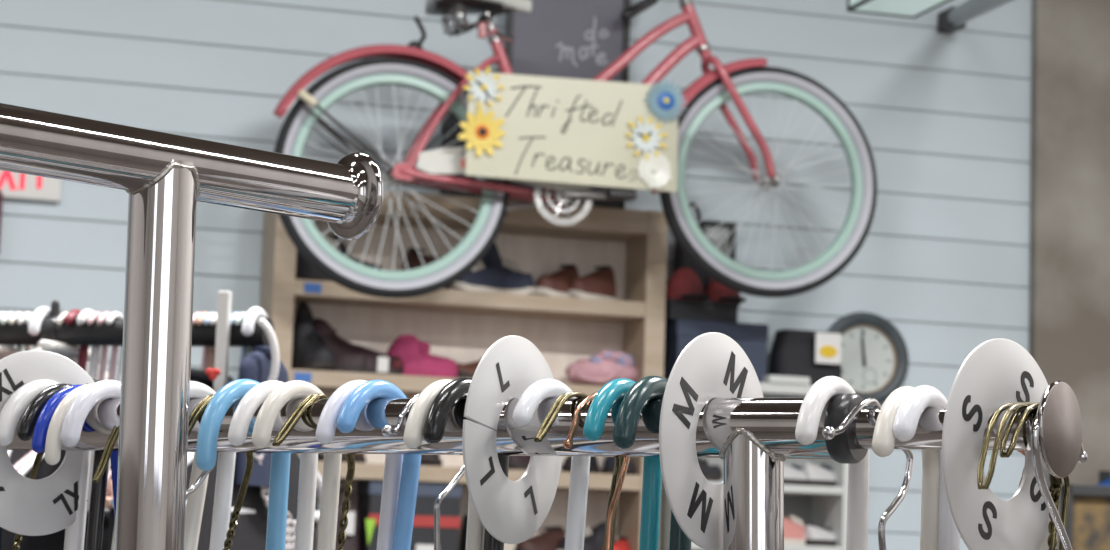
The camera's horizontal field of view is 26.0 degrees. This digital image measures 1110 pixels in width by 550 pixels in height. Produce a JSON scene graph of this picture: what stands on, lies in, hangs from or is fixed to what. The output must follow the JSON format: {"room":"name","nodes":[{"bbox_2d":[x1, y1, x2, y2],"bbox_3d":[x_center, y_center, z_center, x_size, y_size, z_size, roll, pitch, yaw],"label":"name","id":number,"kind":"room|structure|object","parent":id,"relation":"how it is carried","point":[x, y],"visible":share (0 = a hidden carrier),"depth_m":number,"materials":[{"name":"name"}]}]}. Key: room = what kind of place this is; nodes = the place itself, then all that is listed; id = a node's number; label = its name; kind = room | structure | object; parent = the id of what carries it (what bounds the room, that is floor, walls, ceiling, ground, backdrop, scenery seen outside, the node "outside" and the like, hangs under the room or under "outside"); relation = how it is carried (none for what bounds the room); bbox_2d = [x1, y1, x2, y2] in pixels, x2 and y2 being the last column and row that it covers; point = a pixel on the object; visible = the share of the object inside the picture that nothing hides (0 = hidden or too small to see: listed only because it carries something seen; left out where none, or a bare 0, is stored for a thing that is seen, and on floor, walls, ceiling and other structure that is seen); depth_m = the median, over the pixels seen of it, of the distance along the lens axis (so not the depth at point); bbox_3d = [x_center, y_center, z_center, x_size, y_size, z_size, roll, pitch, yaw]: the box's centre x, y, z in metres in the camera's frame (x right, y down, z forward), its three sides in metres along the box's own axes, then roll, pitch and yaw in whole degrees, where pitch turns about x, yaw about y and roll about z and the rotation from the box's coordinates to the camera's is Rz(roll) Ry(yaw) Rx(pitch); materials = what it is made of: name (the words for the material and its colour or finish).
{"room":"second-hand shop","nodes":[
{"label":"second-hand shop","id":0,"kind":"room"},
{"bbox_2d":[0,0,1031,549],"bbox_3d":[-2.036,-0.006,6.590,9.000,4.200,0.061,4,-7,-16],"label":"wall","id":1,"kind":"structure","parent":0,"point":[945,119],"depth_m":7.38,"materials":[{"name":"paint"}]},
{"bbox_2d":[0,170,61,202],"bbox_3d":[-1.501,-0.298,6.735,0.233,0.173,0.034,4,-7,-16],"label":"exit sign","id":2,"kind":"object","parent":1,"relation":"attached to","point":[18,186],"visible":0.35,"depth_m":6.72,"materials":[{"name":"white"}]},
{"bbox_2d":[408,16,425,48],"bbox_3d":[-0.393,-0.673,6.900,0.048,0.094,0.449,3,-7,-6],"label":"wall hook","id":3,"kind":"object","parent":1,"relation":"attached to","point":[418,44],"visible":0.59,"depth_m":6.71,"materials":[{"name":"grey"}]},
{"bbox_2d":[273,0,876,298],"bbox_3d":[0.115,-0.438,6.760,1.752,1.077,0.581,6,-8,-28],"label":"bicycle","id":4,"kind":"object","parent":3,"relation":"hanging from","point":[432,74],"visible":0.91,"depth_m":6.71,"materials":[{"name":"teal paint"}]},
{"bbox_2d":[458,66,687,191],"bbox_3d":[0.052,-0.411,6.639,0.664,0.324,0.024,3,-7,-16],"label":"sign","id":5,"kind":"object","parent":4,"relation":"attached to","point":[519,127],"visible":1,"depth_m":6.64,"materials":[{"name":"beige paint"}]},
{"bbox_2d":[697,220,735,260],"bbox_3d":[0.489,-0.090,7.300,0.119,0.144,0.030,4,-7,-16],"label":"framed picture","id":6,"kind":"object","parent":1,"relation":"attached to","point":[718,235],"visible":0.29,"depth_m":7.30,"materials":[{"name":"grey"}]},
{"bbox_2d":[703,226,730,257],"bbox_3d":[0.488,-0.089,7.304,0.119,0.144,0.015,4,-7,-16],"label":"print","id":7,"kind":"object","parent":6,"relation":"attached to","point":[719,234],"depth_m":7.30},
{"bbox_2d":[827,312,908,406],"bbox_3d":[0.956,0.260,7.406,0.295,0.295,0.034,4,-7,-16],"label":"wall clock","id":8,"kind":"object","parent":1,"relation":"attached to","point":[874,354],"visible":0.75,"depth_m":7.42,"materials":[{"name":"grey"}]},
{"bbox_2d":[938,0,1011,33],"bbox_3d":[1.133,-0.703,5.927,0.081,0.681,3.375,1,-7,4],"label":"brace","id":9,"kind":"object","parent":1,"relation":"attached to","point":[953,19],"visible":1,"depth_m":7.11,"materials":[{"name":"grey metal"}]},
{"bbox_2d":[1029,0,1109,549],"bbox_3d":[2.127,0.273,7.756,1.300,4.200,0.046,4,-7,-16],"label":"wall pillar","id":10,"kind":"structure","parent":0,"point":[1069,303],"depth_m":7.64,"materials":[{"name":"concrete"}]},
{"bbox_3d":[-0.559,-2.662,2.175,9.000,0.080,9.830,4,-7,-16],"label":"ceiling","id":11,"kind":"structure","parent":0,"visible":0},
{"bbox_2d":[847,0,951,18],"bbox_3d":[0.888,-1.381,6.079,0.188,1.423,0.248,4,-7,-16],"label":"lamp","id":12,"kind":"object","parent":11,"relation":"hanging from","point":[913,9],"visible":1,"depth_m":6.04,"materials":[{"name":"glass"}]},
{"bbox_3d":[-0.696,1.568,1.651,9.000,0.050,9.830,4,-7,-16],"label":"floor","id":13,"kind":"structure","parent":0,"visible":0},
{"bbox_2d":[0,291,274,391],"bbox_3d":[-0.399,0.831,2.457,0.490,1.628,0.499,7,-9,-35],"label":"clothing rack","id":14,"kind":"object","parent":13,"relation":"on","point":[222,335],"visible":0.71,"depth_m":2.53,"materials":[{"name":"black"}]},
{"bbox_2d":[28,307,50,334],"bbox_3d":[-0.547,0.144,2.570,0.013,0.219,0.445,0,-7,16],"label":"hanger","id":15,"kind":"object","parent":14,"relation":"hanging from","point":[39,314],"visible":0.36,"depth_m":2.55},
{"bbox_2d":[7,309,100,457],"bbox_3d":[-0.497,0.145,2.556,0.010,0.216,0.444,0,-7,16],"label":"hanger","id":16,"kind":"object","parent":14,"relation":"hanging from","point":[83,316],"visible":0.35,"depth_m":2.56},
{"bbox_2d":[13,312,118,512],"bbox_3d":[-0.476,0.146,2.549,0.007,0.214,0.442,0,-7,16],"label":"hanger","id":17,"kind":"object","parent":14,"relation":"hanging from","point":[114,351],"visible":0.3,"depth_m":2.54,"materials":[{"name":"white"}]},
{"bbox_2d":[1,380,110,549],"bbox_3d":[-0.491,0.489,2.505,0.020,0.756,0.412,0,-7,16],"label":"shirt","id":18,"kind":"object","parent":17,"relation":"hanging from","point":[54,541],"visible":0.02,"depth_m":2.41,"materials":[{"name":"black fabric"}]},
{"bbox_2d":[56,312,77,363],"bbox_3d":[-0.521,0.147,2.562,0.007,0.214,0.442,0,-7,16],"label":"hanger","id":19,"kind":"object","parent":14,"relation":"hanging from","point":[60,319],"visible":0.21,"depth_m":2.55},
{"bbox_2d":[34,340,107,379],"bbox_3d":[-0.534,0.449,2.517,0.020,0.756,0.412,0,-7,16],"label":"shirt","id":20,"kind":"object","parent":19,"relation":"hanging from","point":[66,350],"visible":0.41,"depth_m":2.54,"materials":[{"name":"white fabric"}]},
{"bbox_2d":[18,312,123,513],"bbox_3d":[-0.466,0.146,2.546,0.007,0.214,0.442,0,-7,16],"label":"hanger","id":21,"kind":"object","parent":14,"relation":"hanging from","point":[26,467],"visible":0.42,"depth_m":2.53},
{"bbox_2d":[64,309,88,370],"bbox_3d":[-0.511,0.145,2.559,0.010,0.216,0.444,0,-7,16],"label":"hanger","id":22,"kind":"object","parent":14,"relation":"hanging from","point":[72,315],"visible":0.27,"depth_m":2.57,"materials":[{"name":"red"}]},
{"bbox_2d":[86,312,108,380],"bbox_3d":[-0.487,0.147,2.553,0.007,0.214,0.442,0,-7,16],"label":"hanger","id":23,"kind":"object","parent":14,"relation":"hanging from","point":[104,352],"visible":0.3,"depth_m":2.56,"materials":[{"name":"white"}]},
{"bbox_2d":[105,312,209,508],"bbox_3d":[-0.374,0.146,2.520,0.007,0.214,0.442,0,-7,16],"label":"hanger","id":24,"kind":"object","parent":14,"relation":"hanging from","point":[206,350],"visible":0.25,"depth_m":2.53,"materials":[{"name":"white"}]},
{"bbox_2d":[105,312,214,507],"bbox_3d":[-0.366,0.146,2.518,0.007,0.214,0.442,0,-7,16],"label":"hanger","id":25,"kind":"object","parent":14,"relation":"hanging from","point":[199,321],"visible":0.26,"depth_m":2.50,"materials":[{"name":"beige"}]},
{"bbox_2d":[109,368,233,549],"bbox_3d":[-0.378,0.477,2.472,0.057,0.756,0.412,0,-7,16],"label":"shirt","id":26,"kind":"object","parent":25,"relation":"hanging from","point":[198,375],"visible":0.15,"depth_m":2.47,"materials":[{"name":"black fabric"}]},
{"bbox_2d":[186,307,321,521],"bbox_3d":[-0.312,0.143,2.502,0.013,0.219,0.445,0,-7,16],"label":"hanger","id":27,"kind":"object","parent":14,"relation":"hanging from","point":[249,320],"visible":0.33,"depth_m":2.48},
{"bbox_2d":[186,382,317,549],"bbox_3d":[-0.327,0.491,2.458,0.049,0.756,0.412,0,-7,16],"label":"shirt","id":28,"kind":"object","parent":27,"relation":"hanging from","point":[251,529],"visible":0.27,"depth_m":2.48,"materials":[{"name":"black fabric"}]},
{"bbox_2d":[234,345,288,486],"bbox_3d":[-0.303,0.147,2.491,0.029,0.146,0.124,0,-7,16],"label":"shirt","id":29,"kind":"object","parent":14,"relation":"hanging from","point":[256,366],"visible":0.4,"depth_m":2.46,"materials":[{"name":"blue fabric"}]},
{"bbox_2d":[258,318,279,380],"bbox_3d":[-0.297,0.090,2.470,0.027,0.091,0.018,2,-7,0],"label":"hanger","id":30,"kind":"object","parent":14,"relation":"hanging from","point":[275,358],"visible":0.65,"depth_m":2.47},
{"bbox_2d":[0,103,382,549],"bbox_3d":[-0.190,0.685,0.801,0.200,1.525,0.337,-2,-8,28],"label":"clothing rack","id":31,"kind":"object","parent":13,"relation":"on","point":[164,176],"visible":1,"depth_m":0.94,"materials":[{"name":"silver metal"}]},
{"bbox_2d":[260,191,667,549],"bbox_3d":[-0.291,0.984,6.851,1.160,2.413,0.213,4,-7,-16],"label":"bookcase","id":32,"kind":"object","parent":13,"relation":"on","point":[460,326],"visible":0.48,"depth_m":7.00,"materials":[{"name":"brown wood"}]},
{"bbox_2d":[291,302,335,370],"bbox_3d":[-0.686,0.171,6.829,0.104,0.214,0.163,7,-9,-36],"label":"shoe","id":33,"kind":"object","parent":32,"relation":"on","point":[308,353],"visible":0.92,"depth_m":6.80,"materials":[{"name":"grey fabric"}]},
{"bbox_2d":[295,234,351,281],"bbox_3d":[-0.655,-0.069,6.856,0.173,0.194,0.104,0,-7,13],"label":"shoe","id":34,"kind":"object","parent":32,"relation":"on","point":[305,270],"visible":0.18,"depth_m":6.82,"materials":[{"name":"black leather"}]},
{"bbox_2d":[313,318,367,372],"bbox_3d":[-0.607,0.204,6.849,0.173,0.159,0.116,1,-7,8],"label":"shoe","id":35,"kind":"object","parent":32,"relation":"on","point":[348,357],"visible":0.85,"depth_m":6.81,"materials":[{"name":"leather"}]},
{"bbox_2d":[335,487,360,549],"bbox_3d":[-0.597,0.691,6.780,0.092,0.185,0.132,4,-7,-16],"label":"handbag","id":36,"kind":"object","parent":32,"relation":"on","point":[352,542],"visible":0.58,"depth_m":6.73,"materials":[{"name":"leather"}]},
{"bbox_2d":[327,233,381,269],"bbox_3d":[-0.573,-0.043,6.877,0.173,0.154,0.099,0,-7,13],"label":"shoe","id":37,"kind":"object","parent":32,"relation":"on","point":[343,249],"visible":0.24,"depth_m":6.87,"materials":[{"name":"black leather"}]},
{"bbox_2d":[354,344,403,374],"bbox_3d":[-0.517,0.242,6.849,0.173,0.089,0.102,3,-7,-6],"label":"shoe","id":38,"kind":"object","parent":32,"relation":"on","point":[377,362],"visible":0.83,"depth_m":6.81,"materials":[{"name":"leather"}]},
{"bbox_2d":[356,479,461,549],"bbox_3d":[-0.419,0.683,6.845,0.268,0.228,0.179,4,-7,-16],"label":"shoe box","id":39,"kind":"object","parent":32,"relation":"on","point":[369,492],"visible":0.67,"depth_m":6.78,"materials":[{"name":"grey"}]},
{"bbox_2d":[386,335,457,377],"bbox_3d":[-0.383,0.236,6.913,0.219,0.126,0.116,2,-7,-4],"label":"shoe","id":40,"kind":"object","parent":32,"relation":"on","point":[417,360],"visible":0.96,"depth_m":6.87,"materials":[{"name":"fabric"}]},
{"bbox_2d":[402,247,450,288],"bbox_3d":[-0.373,-0.017,6.956,0.153,0.133,0.116,-5,-10,43],"label":"shoe","id":41,"kind":"object","parent":32,"relation":"on","point":[413,260],"visible":0.33,"depth_m":6.95,"materials":[{"name":"brown leather"}]},
{"bbox_2d":[421,455,442,465],"bbox_3d":[-0.372,0.505,6.875,0.099,0.088,0.173,3,-7,-6],"label":"shoe","id":42,"kind":"object","parent":32,"relation":"on","point":[426,460],"visible":0.38,"depth_m":6.80,"materials":[{"name":"black leather"}]},
{"bbox_2d":[439,109,476,197],"bbox_3d":[-0.280,-0.358,7.022,0.089,0.288,0.126,4,-7,-16],"label":"case","id":43,"kind":"object","parent":32,"relation":"on","point":[451,121],"visible":0.34,"depth_m":6.96,"materials":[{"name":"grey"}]},
{"bbox_2d":[455,357,481,377],"bbox_3d":[-0.227,0.270,6.956,0.163,0.078,0.093,7,-9,-36],"label":"shoe","id":44,"kind":"object","parent":32,"relation":"on","point":[467,369],"visible":0.28,"depth_m":6.90,"materials":[{"name":"brown leather"}]},
{"bbox_2d":[453,260,502,292],"bbox_3d":[-0.221,0.006,6.967,0.163,0.101,0.093,7,-9,-36],"label":"shoe","id":45,"kind":"object","parent":32,"relation":"on","point":[489,277],"visible":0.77,"depth_m":6.94,"materials":[{"name":"blue fabric"}]},
{"bbox_2d":[480,242,535,294],"bbox_3d":[-0.140,-0.029,7.027,0.173,0.189,0.104,0,-7,18],"label":"shoe","id":46,"kind":"object","parent":32,"relation":"on","point":[514,281],"visible":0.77,"depth_m":6.99,"materials":[{"name":"blue fabric"}]},
{"bbox_2d":[509,456,529,469],"bbox_3d":[-0.085,0.524,6.960,0.099,0.088,0.173,-5,-10,43],"label":"shoe","id":47,"kind":"object","parent":32,"relation":"on","point":[515,462],"visible":0.2,"depth_m":6.89,"materials":[{"name":"leather"}]},
{"bbox_2d":[514,526,564,549],"bbox_3d":[-0.040,0.773,6.945,0.104,0.099,0.184,-5,-10,43],"label":"shoe","id":48,"kind":"object","parent":32,"relation":"on","point":[549,539],"visible":0.91,"depth_m":6.92,"materials":[{"name":"brown leather"}]},
{"bbox_2d":[535,264,578,296],"bbox_3d":[0.008,0.018,7.056,0.099,0.113,0.163,-4,-9,41],"label":"shoe","id":49,"kind":"object","parent":32,"relation":"on","point":[557,283],"visible":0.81,"depth_m":7.01,"materials":[{"name":"brown leather"}]},
{"bbox_2d":[505,0,630,208],"bbox_3d":[0.037,-0.635,7.180,0.382,0.857,0.026,4,-7,-16],"label":"chalkboard","id":50,"kind":"object","parent":32,"relation":"on","point":[572,39],"visible":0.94,"depth_m":7.18,"materials":[{"name":"stone"}]},
{"bbox_2d":[561,456,599,472],"bbox_3d":[0.076,0.535,7.007,0.099,0.088,0.173,0,-7,18],"label":"shoe","id":51,"kind":"object","parent":32,"relation":"on","point":[566,466],"visible":0.33,"depth_m":6.95,"materials":[{"name":"black leather"}]},
{"bbox_2d":[557,521,614,549],"bbox_3d":[0.089,0.772,6.984,0.194,0.119,0.104,7,-9,-36],"label":"shoe","id":52,"kind":"object","parent":32,"relation":"on","point":[594,539],"visible":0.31,"depth_m":6.97,"materials":[{"name":"black leather"}]},
{"bbox_2d":[568,266,617,299],"bbox_3d":[0.108,0.024,7.085,0.173,0.117,0.099,9,-10,-44],"label":"shoe","id":53,"kind":"object","parent":32,"relation":"on","point":[598,284],"visible":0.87,"depth_m":7.05,"materials":[{"name":"brown leather"}]},
{"bbox_2d":[565,349,637,385],"bbox_3d":[0.148,0.281,7.057,0.241,0.118,0.153,4,-7,-16],"label":"shoe","id":54,"kind":"object","parent":32,"relation":"on","point":[606,366],"visible":0.94,"depth_m":7.01,"materials":[{"name":"pink fabric"}]},
{"bbox_2d":[601,457,635,474],"bbox_3d":[0.185,0.543,7.039,0.099,0.088,0.173,3,-7,-6],"label":"shoe","id":55,"kind":"object","parent":32,"relation":"on","point":[609,462],"visible":0.33,"depth_m":6.97,"materials":[{"name":"blue fabric"}]},
{"bbox_2d":[7,381,1081,549],"bbox_3d":[-0.152,0.756,0.971,0.721,1.430,0.200,-1,-8,22],"label":"clothing rack","id":56,"kind":"object","parent":13,"relation":"on","point":[753,438],"visible":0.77,"depth_m":0.98,"materials":[{"name":"silver metal"}]},
{"bbox_2d":[12,450,44,549],"bbox_3d":[-0.264,0.169,1.160,0.004,0.224,0.446,-2,-8,29],"label":"wire hanger","id":57,"kind":"object","parent":56,"relation":"hanging from","point":[39,456],"visible":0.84,"depth_m":1.18,"materials":[{"name":"gold metal"}]},
{"bbox_2d":[0,379,90,549],"bbox_3d":[-0.240,0.173,1.180,0.010,0.240,0.444,-2,-8,29],"label":"hanger","id":58,"kind":"object","parent":56,"relation":"hanging from","point":[13,409],"visible":0.55,"depth_m":1.17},
{"bbox_2d":[0,350,110,535],"bbox_3d":[-0.253,0.082,1.171,0.003,0.090,0.090,-5,-10,43],"label":"divider","id":59,"kind":"object","parent":56,"relation":"hanging from","point":[48,505],"visible":0.7,"depth_m":1.17,"materials":[{"name":"white"}]},
{"bbox_2d":[17,383,108,549],"bbox_3d":[-0.229,0.174,1.173,0.008,0.238,0.443,-2,-8,29],"label":"hanger","id":60,"kind":"object","parent":56,"relation":"hanging from","point":[29,418],"visible":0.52,"depth_m":1.18,"materials":[{"name":"black"}]},
{"bbox_2d":[32,384,117,515],"bbox_3d":[-0.211,0.177,1.186,0.008,0.238,0.442,-2,-8,29],"label":"hanger","id":61,"kind":"object","parent":56,"relation":"hanging from","point":[42,424],"visible":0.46,"depth_m":1.14,"materials":[{"name":"blue"}]},
{"bbox_2d":[45,384,115,549],"bbox_3d":[-0.216,0.173,1.159,0.008,0.238,0.443,-2,-8,29],"label":"hanger","id":62,"kind":"object","parent":56,"relation":"hanging from","point":[53,442],"visible":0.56,"depth_m":1.13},
{"bbox_2d":[60,380,120,446],"bbox_3d":[-0.207,0.172,1.155,0.009,0.240,0.443,-2,-8,29],"label":"hanger","id":63,"kind":"object","parent":56,"relation":"hanging from","point":[96,392],"visible":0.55,"depth_m":1.13,"materials":[{"name":"white"}]},
{"bbox_2d":[93,425,118,482],"bbox_3d":[-0.196,0.169,1.145,0.005,0.223,0.446,-2,-8,29],"label":"wire hanger","id":64,"kind":"object","parent":56,"relation":"hanging from","point":[112,439],"visible":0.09,"depth_m":1.12,"materials":[{"name":"gold metal"}]},
{"bbox_2d":[118,437,208,549],"bbox_3d":[-0.179,0.171,1.135,0.008,0.239,0.443,-2,-8,29],"label":"hanger","id":65,"kind":"object","parent":56,"relation":"hanging from","point":[194,505],"visible":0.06,"depth_m":1.15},
{"bbox_2d":[190,381,235,549],"bbox_3d":[-0.163,0.171,1.135,0.008,0.239,0.443,-2,-8,29],"label":"hanger","id":66,"kind":"object","parent":56,"relation":"hanging from","point":[222,497],"visible":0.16,"depth_m":1.14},
{"bbox_2d":[188,394,253,549],"bbox_3d":[-0.157,0.167,1.120,0.006,0.222,0.446,-2,-8,29],"label":"wire hanger","id":67,"kind":"object","parent":56,"relation":"hanging from","point":[194,415],"visible":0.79,"depth_m":1.13,"materials":[{"name":"gold metal"}]},
{"bbox_2d":[196,379,290,549],"bbox_3d":[-0.133,0.171,1.123,0.010,0.240,0.443,-2,-8,29],"label":"hanger","id":68,"kind":"object","parent":56,"relation":"hanging from","point":[226,396],"visible":0.62,"depth_m":1.11,"materials":[{"name":"plastic"}]},
{"bbox_2d":[228,380,317,549],"bbox_3d":[-0.119,0.171,1.116,0.008,0.239,0.443,-2,-8,29],"label":"hanger","id":69,"kind":"object","parent":56,"relation":"hanging from","point":[248,405],"visible":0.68,"depth_m":1.12,"materials":[{"name":"plastic"}]},
{"bbox_2d":[252,380,341,549],"bbox_3d":[-0.108,0.170,1.107,0.008,0.239,0.443,-2,-8,29],"label":"hanger","id":70,"kind":"object","parent":56,"relation":"hanging from","point":[281,395],"visible":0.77,"depth_m":1.11,"materials":[{"name":"plastic"}]},
{"bbox_2d":[272,394,354,549],"bbox_3d":[-0.101,0.166,1.100,0.005,0.220,0.446,-2,-8,29],"label":"wire hanger","id":71,"kind":"object","parent":56,"relation":"hanging from","point":[306,403],"visible":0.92,"depth_m":1.11,"materials":[{"name":"gold metal"}]},
{"bbox_2d":[316,380,402,549],"bbox_3d":[-0.081,0.169,1.088,0.008,0.239,0.443,-2,-8,29],"label":"hanger","id":72,"kind":"object","parent":56,"relation":"hanging from","point":[326,426],"visible":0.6,"depth_m":1.09,"materials":[{"name":"white"}]},
{"bbox_2d":[336,380,420,549],"bbox_3d":[-0.074,0.168,1.079,0.008,0.239,0.443,-2,-8,29],"label":"hanger","id":73,"kind":"object","parent":56,"relation":"hanging from","point":[357,400],"visible":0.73,"depth_m":1.09,"materials":[{"name":"plastic"}]},
{"bbox_2d":[381,392,464,549],"bbox_3d":[-0.055,0.164,1.069,0.005,0.221,0.446,-2,-8,29],"label":"wire hanger","id":74,"kind":"object","parent":56,"relation":"hanging from","point":[387,430],"visible":0.73,"depth_m":1.07,"materials":[{"name":"silver metal"}]},
{"bbox_2d":[403,379,484,549],"bbox_3d":[-0.038,0.168,1.069,0.008,0.239,0.443,-2,-8,29],"label":"hanger","id":75,"kind":"object","parent":56,"relation":"hanging from","point":[413,437],"visible":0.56,"depth_m":1.04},
{"bbox_2d":[422,377,508,549],"bbox_3d":[-0.030,0.167,1.064,0.009,0.240,0.443,-2,-8,29],"label":"hanger","id":76,"kind":"object","parent":56,"relation":"hanging from","point":[443,403],"visible":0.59,"depth_m":1.04,"materials":[{"name":"black"}]},
{"bbox_2d":[462,335,561,543],"bbox_3d":[-0.017,0.071,1.042,0.002,0.090,0.090,-2,-8,27],"label":"divider","id":77,"kind":"object","parent":56,"relation":"attached to","point":[512,512],"visible":0.8,"depth_m":1.03,"materials":[{"name":"white"}]},
{"bbox_2d":[512,379,589,549],"bbox_3d":[0.005,0.166,1.041,0.009,0.239,0.443,-2,-8,29],"label":"hanger","id":78,"kind":"object","parent":56,"relation":"hanging from","point":[524,410],"visible":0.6,"depth_m":1.05,"materials":[{"name":"plastic"}]},
{"bbox_2d":[534,392,623,549],"bbox_3d":[0.021,0.161,1.040,0.005,0.216,0.446,-2,-8,29],"label":"wire hanger","id":79,"kind":"object","parent":56,"relation":"hanging from","point":[562,399],"visible":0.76,"depth_m":1.02,"materials":[{"name":"gold metal"}]},
{"bbox_2d":[563,392,629,549],"bbox_3d":[0.021,0.159,1.022,0.004,0.216,0.446,-2,-8,29],"label":"wire hanger","id":80,"kind":"object","parent":56,"relation":"hanging from","point":[567,443],"visible":0.71,"depth_m":1.03,"materials":[{"name":"orange metal"}]},
{"bbox_2d":[583,378,661,549],"bbox_3d":[0.038,0.166,1.027,0.008,0.239,0.443,-2,-8,29],"label":"hanger","id":81,"kind":"object","parent":56,"relation":"hanging from","point":[599,409],"visible":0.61,"depth_m":1.03,"materials":[{"name":"plastic"}]},
{"bbox_2d":[613,376,690,549],"bbox_3d":[0.051,0.165,1.020,0.010,0.240,0.444,-2,-8,29],"label":"hanger","id":82,"kind":"object","parent":56,"relation":"hanging from","point":[630,410],"visible":0.48,"depth_m":0.99,"materials":[{"name":"teal"}]},
{"bbox_2d":[659,332,763,549],"bbox_3d":[0.067,0.069,0.996,0.003,0.090,0.090,-3,-8,33],"label":"divider","id":83,"kind":"object","parent":56,"relation":"hanging from","point":[712,365],"visible":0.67,"depth_m":0.98,"materials":[{"name":"white"}]},
{"bbox_2d":[795,376,869,549],"bbox_3d":[0.122,0.163,0.983,0.010,0.240,0.443,-2,-8,29],"label":"hanger","id":84,"kind":"object","parent":56,"relation":"hanging from","point":[825,388],"visible":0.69,"depth_m":0.99,"materials":[{"name":"plastic"}]},
{"bbox_2d":[822,397,913,549],"bbox_3d":[0.130,0.156,0.963,0.005,0.212,0.446,-2,-8,29],"label":"wire hanger","id":85,"kind":"object","parent":56,"relation":"hanging from","point":[828,432],"visible":0.92,"depth_m":0.97,"materials":[{"name":"silver metal"}]},
{"bbox_2d":[872,386,939,549],"bbox_3d":[0.150,0.166,0.965,0.010,0.240,0.443,-2,-8,29],"label":"hanger","id":86,"kind":"object","parent":56,"relation":"hanging from","point":[883,442],"visible":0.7,"depth_m":0.97,"materials":[{"name":"plastic"}]},
{"bbox_2d":[892,385,959,549],"bbox_3d":[0.156,0.166,0.962,0.010,0.240,0.443,-2,-8,29],"label":"hanger","id":87,"kind":"object","parent":56,"relation":"hanging from","point":[911,408],"visible":0.57,"depth_m":0.95,"materials":[{"name":"plastic"}]},
{"bbox_2d":[942,338,1050,549],"bbox_3d":[0.175,0.070,0.936,0.002,0.090,0.090,-4,-9,40],"label":"divider","id":88,"kind":"object","parent":56,"relation":"hanging from","point":[998,372],"visible":0.89,"depth_m":0.93,"materials":[{"name":"white"}]},
{"bbox_2d":[977,402,1061,549],"bbox_3d":[0.195,0.155,0.945,0.006,0.206,0.446,-2,-8,29],"label":"wire hanger","id":89,"kind":"object","parent":56,"relation":"hanging from","point":[1009,407],"visible":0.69,"depth_m":0.90,"materials":[{"name":"gold metal"}]},
{"bbox_2d":[1000,402,1069,549],"bbox_3d":[0.196,0.155,0.943,0.006,0.206,0.446,-2,-8,29],"label":"wire hanger","id":90,"kind":"object","parent":56,"relation":"hanging from","point":[1003,454],"visible":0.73,"depth_m":0.92,"materials":[{"name":"gold metal"}]},
{"bbox_2d":[1030,406,1087,549],"bbox_3d":[0.203,0.134,0.945,0.005,0.169,0.447,-2,-8,29],"label":"wire hanger","id":91,"kind":"object","parent":56,"relation":"hanging from","point":[1034,432],"visible":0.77,"depth_m":0.92,"materials":[{"name":"silver metal"}]},
{"bbox_2d":[659,383,853,549],"bbox_3d":[0.555,1.283,7.048,0.556,1.921,0.253,4,-7,-16],"label":"shelf unit","id":92,"kind":"object","parent":13,"relation":"on","point":[817,506],"visible":0.29,"depth_m":7.10,"materials":[{"name":"grey laminate"}]},
{"bbox_2d":[698,458,722,480],"bbox_3d":[0.416,0.569,7.053,0.153,0.076,0.087,0,-7,13],"label":"shoe","id":93,"kind":"object","parent":92,"relation":"on","point":[711,472],"visible":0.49,"depth_m":7.02,"materials":[{"name":"grey fabric"}]},
{"bbox_2d":[664,319,768,382],"bbox_3d":[0.467,0.235,7.148,0.287,0.176,0.186,4,-7,-16],"label":"storage box","id":94,"kind":"object","parent":92,"relation":"on","point":[752,338],"visible":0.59,"depth_m":7.08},
{"bbox_2d":[665,267,745,322],"bbox_3d":[0.434,0.061,7.125,0.240,0.159,0.248,4,-7,-16],"label":"storage box","id":95,"kind":"object","parent":94,"relation":"on","point":[706,310],"depth_m":7.07,"materials":[{"name":"grey"}]},
{"bbox_2d":[672,202,705,291],"bbox_3d":[0.405,-0.065,7.206,0.092,0.307,0.100,4,-7,-16],"label":"handbag","id":96,"kind":"object","parent":95,"relation":"on","point":[680,259],"visible":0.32,"depth_m":7.17,"materials":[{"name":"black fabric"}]},
{"bbox_2d":[763,375,809,384],"bbox_3d":[0.680,0.313,7.098,0.130,0.024,0.080,4,-7,-16],"label":"box","id":97,"kind":"object","parent":92,"relation":"on","point":[778,379],"visible":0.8,"depth_m":7.06,"materials":[{"name":"white cardboard"}]},
{"bbox_2d":[784,514,806,545],"bbox_3d":[0.704,0.757,7.128,0.163,0.091,0.093,6,-8,-31],"label":"shoe","id":98,"kind":"object","parent":92,"relation":"on","point":[794,528],"visible":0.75,"depth_m":7.09,"materials":[{"name":"pink"}]},
{"bbox_2d":[784,464,806,484],"bbox_3d":[0.711,0.594,7.139,0.153,0.066,0.087,7,-9,-36],"label":"shoe","id":99,"kind":"object","parent":92,"relation":"on","point":[793,475],"visible":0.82,"depth_m":7.10,"materials":[{"name":"grey"}]},
{"bbox_2d":[769,329,841,385],"bbox_3d":[0.754,0.253,7.190,0.210,0.168,0.160,4,-7,-16],"label":"handbag","id":100,"kind":"object","parent":92,"relation":"on","point":[816,355],"visible":0.88,"depth_m":7.14,"materials":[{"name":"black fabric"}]},
{"bbox_2d":[802,463,835,486],"bbox_3d":[0.801,0.598,7.165,0.153,0.071,0.087,7,-9,-36],"label":"shoe","id":101,"kind":"object","parent":92,"relation":"on","point":[816,475],"visible":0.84,"depth_m":7.12,"materials":[{"name":"grey"}]},
{"bbox_2d":[804,525,836,545],"bbox_3d":[0.800,0.776,7.134,0.143,0.061,0.087,7,-9,-36],"label":"shoe","id":102,"kind":"object","parent":92,"relation":"on","point":[814,536],"visible":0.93,"depth_m":7.09,"materials":[{"name":"grey"}]},
{"bbox_2d":[1060,484,1109,549],"bbox_3d":[1.208,1.248,5.145,0.276,1.585,0.032,4,-7,-16],"label":"framed picture","id":103,"kind":"object","parent":13,"relation":"on","point":[1088,512],"visible":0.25,"depth_m":5.21,"materials":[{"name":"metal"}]},
{"bbox_2d":[1073,496,1109,549],"bbox_3d":[1.210,1.077,5.173,0.248,1.213,0.018,4,-7,-16],"label":"print","id":104,"kind":"object","parent":103,"relation":"on","point":[1091,514],"depth_m":5.21,"materials":[{"name":"paper"}]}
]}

